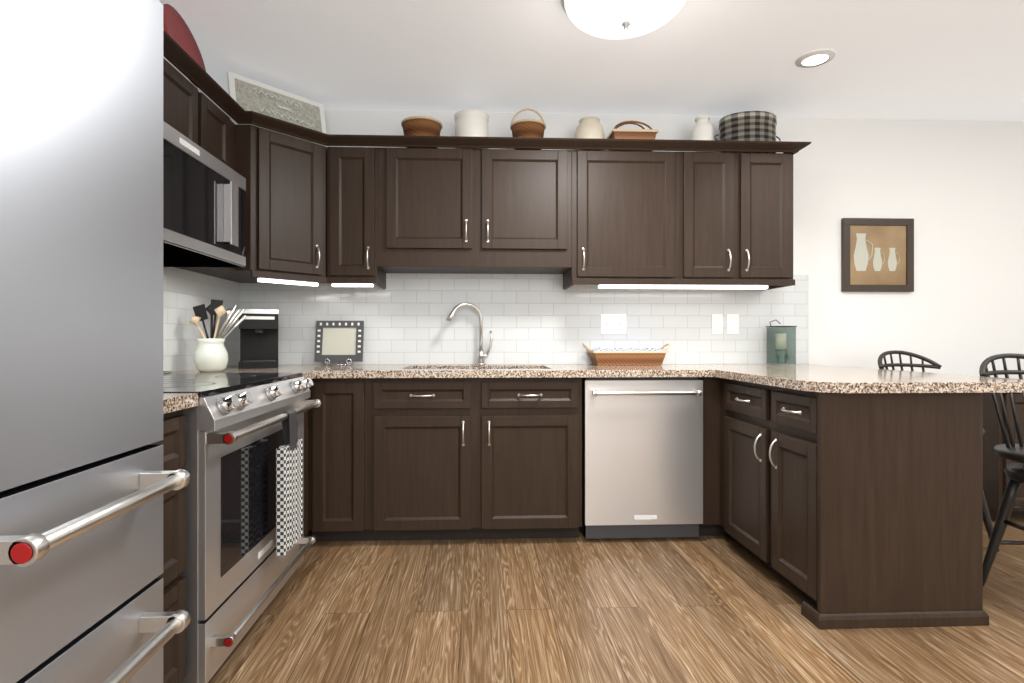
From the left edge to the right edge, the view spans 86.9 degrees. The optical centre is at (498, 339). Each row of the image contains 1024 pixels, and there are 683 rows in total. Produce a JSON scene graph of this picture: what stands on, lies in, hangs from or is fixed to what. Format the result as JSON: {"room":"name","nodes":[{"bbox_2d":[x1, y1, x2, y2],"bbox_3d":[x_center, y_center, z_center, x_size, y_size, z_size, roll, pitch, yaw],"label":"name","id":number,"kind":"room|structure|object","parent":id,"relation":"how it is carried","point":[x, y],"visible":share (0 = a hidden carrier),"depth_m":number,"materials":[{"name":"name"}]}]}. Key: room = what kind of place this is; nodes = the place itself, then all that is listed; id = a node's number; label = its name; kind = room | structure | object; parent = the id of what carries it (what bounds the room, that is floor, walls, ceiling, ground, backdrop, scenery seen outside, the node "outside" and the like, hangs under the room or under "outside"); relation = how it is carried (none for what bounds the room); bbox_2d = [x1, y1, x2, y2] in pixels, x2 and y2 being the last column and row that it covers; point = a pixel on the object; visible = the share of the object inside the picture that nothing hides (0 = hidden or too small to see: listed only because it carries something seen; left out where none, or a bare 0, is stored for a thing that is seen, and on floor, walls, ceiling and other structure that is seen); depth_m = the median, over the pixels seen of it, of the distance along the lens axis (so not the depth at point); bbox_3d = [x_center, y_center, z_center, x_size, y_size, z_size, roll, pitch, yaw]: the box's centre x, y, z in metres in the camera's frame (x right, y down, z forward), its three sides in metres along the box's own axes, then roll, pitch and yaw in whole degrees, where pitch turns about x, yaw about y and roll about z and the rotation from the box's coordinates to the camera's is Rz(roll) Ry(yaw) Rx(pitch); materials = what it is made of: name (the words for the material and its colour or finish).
{"room":"kitchen","nodes":[
{"label":"kitchen","id":0,"kind":"room"},
{"bbox_2d":[163,393,197,413],"bbox_3d":[-1.204,0.175,1.375,0.651,0.039,0.421,0,0,-2],"label":"countertop","id":1,"kind":"structure","parent":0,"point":[172,402],"depth_m":1.51,"materials":[{"name":"stone"}]},
{"bbox_2d":[163,56,230,119],"bbox_3d":[-1.537,-0.190,0.125,0.100,2.520,6.500,0,0,-2],"label":"wall","id":2,"kind":"structure","parent":0,"point":[199,90],"depth_m":2.88,"materials":[{"name":"white paint"}]},
{"bbox_2d":[163,50,210,153],"bbox_3d":[-1.429,-0.927,2.167,0.266,0.345,0.510,0,0,-2],"label":"upper cabinet","id":3,"kind":"object","parent":2,"relation":"attached to","point":[186,109],"depth_m":2.26,"materials":[{"name":"brown wood"}]},
{"bbox_2d":[163,4,205,87],"bbox_3d":[-1.367,-1.266,2.344,0.024,0.330,0.330,-14,1,-2],"label":"plate","id":4,"kind":"object","parent":3,"relation":"on","point":[177,29],"visible":0.42,"depth_m":2.36,"materials":[{"name":"red ceramic"}]},
{"bbox_2d":[163,121,245,266],"bbox_3d":[-1.340,-0.546,2.048,0.435,0.416,0.927,0,0,-2],"label":"microwave","id":5,"kind":"object","parent":3,"relation":"attached to","point":[204,208],"visible":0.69,"depth_m":2.13,"materials":[{"name":"grey metal"}]},
{"bbox_2d":[163,267,238,371],"bbox_3d":[-1.572,-0.128,2.259,0.006,0.595,2.218,0,0,-2],"label":"tiles","id":6,"kind":"structure","parent":2,"relation":"attached to","point":[185,292],"depth_m":2.77,"materials":[{"name":"white tile"}]},
{"bbox_2d":[176,267,238,273],"bbox_3d":[-1.458,-0.555,2.630,0.246,0.400,0.230,0,0,-2],"label":"upper cabinet","id":7,"kind":"object","parent":2,"relation":"attached to","point":[203,270],"depth_m":2.76,"materials":[{"name":"brown wood"}]},
{"bbox_2d":[211,94,242,175],"bbox_3d":[-1.444,-0.927,2.518,0.266,0.345,0.455,0,0,-2],"label":"upper cabinet","id":8,"kind":"object","parent":2,"relation":"attached to","point":[226,137],"depth_m":2.61,"materials":[{"name":"brown wood"}]},
{"bbox_2d":[159,0,1023,121],"bbox_3d":[1.760,-1.480,0.261,6.700,0.060,6.700,0,0,-2],"label":"ceiling","id":9,"kind":"structure","parent":0,"point":[931,59],"depth_m":2.76,"materials":[{"name":"white paint"}]},
{"bbox_2d":[561,0,685,39],"bbox_3d":[0.528,-1.364,2.232,0.534,0.170,0.534,0,0,-2],"label":"dome ceiling light","id":10,"kind":"object","parent":9,"relation":"attached to","point":[615,19],"visible":1,"depth_m":2.21,"materials":[{"name":"white glass"}]},
{"bbox_2d":[795,49,835,67],"bbox_3d":[1.629,-1.442,2.776,0.180,0.015,0.180,0,0,-2],"label":"recessed light","id":11,"kind":"object","parent":9,"relation":"in","point":[814,58],"visible":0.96,"depth_m":2.76,"materials":[{"name":"white"}]},
{"bbox_2d":[208,508,1023,682],"bbox_3d":[1.760,1.100,0.261,6.700,0.060,6.700,0,0,-2],"label":"floor","id":12,"kind":"structure","parent":0,"point":[581,608],"depth_m":2.03,"materials":[{"name":"brown wood"}]},
{"bbox_2d":[0,0,190,682],"bbox_3d":[-1.045,0.170,0.586,0.862,1.800,1.161,0,0,-2],"label":"fridge","id":13,"kind":"object","parent":12,"relation":"on","point":[87,482],"visible":1,"depth_m":0.93,"materials":[{"name":"grey metal"}]},
{"bbox_2d":[163,371,321,682],"bbox_3d":[-1.180,0.608,2.056,0.749,0.925,0.929,0,0,-2],"label":"range","id":14,"kind":"object","parent":12,"relation":"on","point":[237,573],"visible":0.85,"depth_m":1.78,"materials":[{"name":"silver metal"}]},
{"bbox_2d":[276,409,302,555],"bbox_3d":[-0.827,0.547,2.136,0.040,0.536,0.200,0,0,-2],"label":"hanging towel","id":15,"kind":"object","parent":14,"relation":"hanging from","point":[289,493],"visible":0.96,"depth_m":2.10,"materials":[{"name":"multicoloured fabric"}]},
{"bbox_2d":[303,379,312,535],"bbox_3d":[-1.076,0.633,2.636,0.228,0.872,0.216,0,0,-2],"label":"base cabinet","id":16,"kind":"object","parent":12,"relation":"on","point":[308,415],"depth_m":2.77,"materials":[{"name":"brown wood"}]},
{"bbox_2d":[172,368,318,378],"bbox_3d":[-1.252,0.175,2.623,0.660,0.039,0.202,0,0,-2],"label":"countertop","id":17,"kind":"structure","parent":16,"relation":"on","point":[311,373],"depth_m":2.74,"materials":[{"name":"stone"}]},
{"bbox_2d":[189,299,246,371],"bbox_3d":[-1.372,-0.022,2.649,0.272,0.355,0.152,0,0,-2],"label":"utensil crock","id":18,"kind":"object","parent":17,"relation":"on","point":[211,354],"visible":1,"depth_m":2.64,"materials":[{"name":"white ceramic"}]},
{"bbox_2d":[227,364,714,377],"bbox_3d":[0.218,0.265,3.113,3.637,0.218,0.656,0,0,-2],"label":"countertop","id":19,"kind":"structure","parent":16,"relation":"on","point":[512,370],"depth_m":2.81,"materials":[{"name":"stone"}]},
{"bbox_2d":[239,309,278,368],"bbox_3d":[-1.363,-0.007,3.081,0.204,0.325,0.252,0,0,-22],"label":"coffee maker","id":20,"kind":"object","parent":19,"relation":"on","point":[258,328],"visible":0.88,"depth_m":3.05,"materials":[{"name":"black plastic"}]},
{"bbox_2d":[314,321,363,364],"bbox_3d":[-0.979,0.018,3.324,0.290,0.273,0.078,0,0,-2],"label":"framed picture","id":21,"kind":"object","parent":19,"relation":"on","point":[339,341],"visible":1,"depth_m":3.32,"materials":[{"name":"grey"}]},
{"bbox_2d":[446,302,492,364],"bbox_3d":[-0.177,-0.038,3.332,0.288,0.387,0.113,0,0,-2],"label":"faucet","id":22,"kind":"object","parent":19,"relation":"on","point":[481,354],"visible":1,"depth_m":3.35,"materials":[{"name":"silver metal"}]},
{"bbox_2d":[583,343,669,365],"bbox_3d":[0.796,0.088,3.359,0.550,0.135,0.208,0,0,-2],"label":"basket","id":23,"kind":"object","parent":19,"relation":"on","point":[622,356],"visible":1,"depth_m":3.27,"materials":[{"name":"brown wicker"}]},
{"bbox_2d":[711,364,1023,392],"bbox_3d":[1.608,0.175,2.413,0.916,0.039,0.856,0,0,-2],"label":"countertop","id":24,"kind":"structure","parent":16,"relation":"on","point":[821,378],"depth_m":2.18,"materials":[{"name":"stone"}]},
{"bbox_2d":[765,320,796,364],"bbox_3d":[1.762,0.014,3.373,0.140,0.283,0.131,0,0,-2],"label":"lantern","id":25,"kind":"object","parent":24,"relation":"on","point":[781,342],"visible":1,"depth_m":3.35,"materials":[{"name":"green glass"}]},
{"bbox_2d":[580,377,702,538],"bbox_3d":[0.756,0.636,3.098,0.626,0.868,0.648,0,0,-2],"label":"dishwasher","id":26,"kind":"object","parent":12,"relation":"on","point":[642,457],"visible":0.96,"depth_m":2.83,"materials":[{"name":"grey metal"}]},
{"bbox_2d":[877,350,998,551],"bbox_3d":[2.319,0.566,2.896,0.410,1.013,0.450,0,0,-10],"label":"stool","id":27,"kind":"object","parent":12,"relation":"on","point":[987,521],"visible":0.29,"depth_m":3.06,"materials":[{"name":"black wood"}]},
{"bbox_2d":[979,353,1023,585],"bbox_3d":[2.268,0.566,2.193,0.410,1.013,0.450,0,0,4],"label":"stool","id":28,"kind":"object","parent":12,"relation":"on","point":[1013,451],"visible":0.96,"depth_m":2.31,"materials":[{"name":"black wood"}]},
{"bbox_2d":[983,393,1023,517],"bbox_3d":[3.484,0.670,3.343,1.230,0.800,0.458,0,0,-2],"label":"sideboard","id":29,"kind":"object","parent":12,"relation":"on","point":[995,480],"visible":0.23,"depth_m":3.13,"materials":[{"name":"brown wood"}]},
{"bbox_2d":[324,109,1023,378],"bbox_3d":[1.624,-0.190,3.558,6.700,2.520,0.100,0,0,-2],"label":"wall","id":30,"kind":"structure","parent":0,"point":[954,189],"depth_m":3.55,"materials":[{"name":"white paint"}]},
{"bbox_2d":[205,114,322,285],"bbox_3d":[-1.289,-0.747,3.068,0.621,0.785,0.620,0,0,-2],"label":"upper cabinet","id":31,"kind":"object","parent":30,"relation":"attached to","point":[283,174],"depth_m":2.87,"materials":[{"name":"brown wood"}]},
{"bbox_2d":[227,71,327,146],"bbox_3d":[-1.206,-1.250,2.992,0.080,0.297,0.540,0,0,43],"label":"sign","id":32,"kind":"object","parent":31,"relation":"on","point":[246,94],"visible":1,"depth_m":2.97,"materials":[{"name":"white"}]},
{"bbox_2d":[311,133,385,285],"bbox_3d":[-0.872,-0.747,3.196,0.348,0.785,0.398,0,0,-2],"label":"upper cabinet","id":33,"kind":"object","parent":30,"relation":"attached to","point":[350,174],"depth_m":3.06,"materials":[{"name":"brown wood"}]},
{"bbox_2d":[379,135,478,273],"bbox_3d":[-0.448,-0.780,3.243,0.638,0.720,0.340,0,0,-2],"label":"upper cabinet","id":34,"kind":"object","parent":30,"relation":"attached to","point":[429,197],"depth_m":3.08,"materials":[{"name":"brown wood"}]},
{"bbox_2d":[401,116,441,147],"bbox_3d":[-0.451,-1.187,3.187,0.242,0.172,0.242,0,0,-2],"label":"basket","id":35,"kind":"object","parent":34,"relation":"on","point":[420,126],"visible":0.56,"depth_m":3.09,"materials":[{"name":"brown wicker"}]},
{"bbox_2d":[454,109,488,148],"bbox_3d":[-0.158,-1.214,3.209,0.208,0.227,0.208,0,0,-2],"label":"utensil crock","id":36,"kind":"object","parent":34,"relation":"on","point":[471,123],"visible":0.71,"depth_m":3.12,"materials":[{"name":"white ceramic"}]},
{"bbox_2d":[239,273,808,364],"bbox_3d":[0.201,-0.128,3.445,3.646,0.595,0.006,0,0,-2],"label":"tiles","id":37,"kind":"structure","parent":30,"relation":"attached to","point":[537,319],"depth_m":3.44,"materials":[{"name":"white tile"}]},
{"bbox_2d":[600,314,625,333],"bbox_3d":[0.739,-0.103,3.458,0.168,0.128,0.012,0,0,-2],"label":"outlet","id":38,"kind":"object","parent":37,"relation":"attached to","point":[612,323],"depth_m":3.46,"materials":[{"name":"white plastic"}]},
{"bbox_2d":[712,314,722,333],"bbox_3d":[1.415,-0.103,3.486,0.072,0.128,0.012,0,0,-2],"label":"outlet","id":39,"kind":"object","parent":37,"relation":"attached to","point":[717,319],"depth_m":3.49,"materials":[{"name":"white plastic"}]},
{"bbox_2d":[727,314,738,333],"bbox_3d":[1.517,-0.103,3.490,0.079,0.128,0.012,0,0,-2],"label":"outlet","id":40,"kind":"object","parent":37,"relation":"attached to","point":[732,319],"depth_m":3.49,"materials":[{"name":"white plastic"}]},
{"bbox_2d":[479,138,574,273],"bbox_3d":[0.145,-0.780,3.267,0.549,0.720,0.340,0,0,-2],"label":"upper cabinet","id":41,"kind":"object","parent":30,"relation":"attached to","point":[527,197],"depth_m":3.11,"materials":[{"name":"brown wood"}]},
{"bbox_2d":[510,108,545,149],"bbox_3d":[0.177,-1.240,3.213,0.212,0.278,0.212,0,0,-2],"label":"basket","id":42,"kind":"object","parent":41,"relation":"on","point":[534,128],"visible":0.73,"depth_m":3.14,"materials":[{"name":"brown wicker"}]},
{"bbox_2d":[563,138,682,285],"bbox_3d":[0.732,-0.747,3.291,0.626,0.785,0.340,0,0,-2],"label":"upper cabinet","id":43,"kind":"object","parent":30,"relation":"attached to","point":[649,214],"depth_m":3.13,"materials":[{"name":"brown wood"}]},
{"bbox_2d":[574,116,604,150],"bbox_3d":[0.546,-1.208,3.238,0.180,0.214,0.180,0,0,-2],"label":"utensil crock","id":44,"kind":"object","parent":43,"relation":"on","point":[590,127],"visible":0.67,"depth_m":3.17,"materials":[{"name":"beige ceramic"}]},
{"bbox_2d":[607,120,657,150],"bbox_3d":[0.796,-1.206,3.239,0.268,0.210,0.188,0,0,-2],"label":"basket","id":45,"kind":"object","parent":43,"relation":"on","point":[642,133],"visible":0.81,"depth_m":3.16,"materials":[{"name":"brown wicker"}]},
{"bbox_2d":[671,142,742,285],"bbox_3d":[1.217,-0.747,3.311,0.344,0.785,0.340,0,0,-2],"label":"upper cabinet","id":46,"kind":"object","parent":30,"relation":"attached to","point":[712,178],"depth_m":3.15,"materials":[{"name":"brown wood"}]},
{"bbox_2d":[691,115,713,151],"bbox_3d":[1.234,-1.225,3.267,0.128,0.247,0.128,0,0,-2],"label":"jar","id":47,"kind":"object","parent":46,"relation":"on","point":[702,129],"visible":0.6,"depth_m":3.22,"materials":[{"name":"white ceramic"}]},
{"bbox_2d":[714,111,780,152],"bbox_3d":[1.524,-1.228,3.304,0.412,0.253,0.245,0,0,-2],"label":"basket","id":48,"kind":"object","parent":46,"relation":"on","point":[750,126],"visible":0.67,"depth_m":3.20,"materials":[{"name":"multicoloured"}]},
{"bbox_2d":[731,142,798,285],"bbox_3d":[1.561,-0.747,3.326,0.345,0.785,0.340,0,0,-2],"label":"upper cabinet","id":49,"kind":"object","parent":30,"relation":"attached to","point":[767,177],"depth_m":3.16,"materials":[{"name":"brown wood"}]},
{"bbox_2d":[841,218,913,291],"bbox_3d":[2.479,-0.554,3.529,0.473,0.478,0.024,0,0,-2],"label":"picture frame","id":50,"kind":"object","parent":30,"relation":"attached to","point":[877,254],"visible":0.98,"depth_m":3.52,"materials":[{"name":"brown wood"}]}
]}

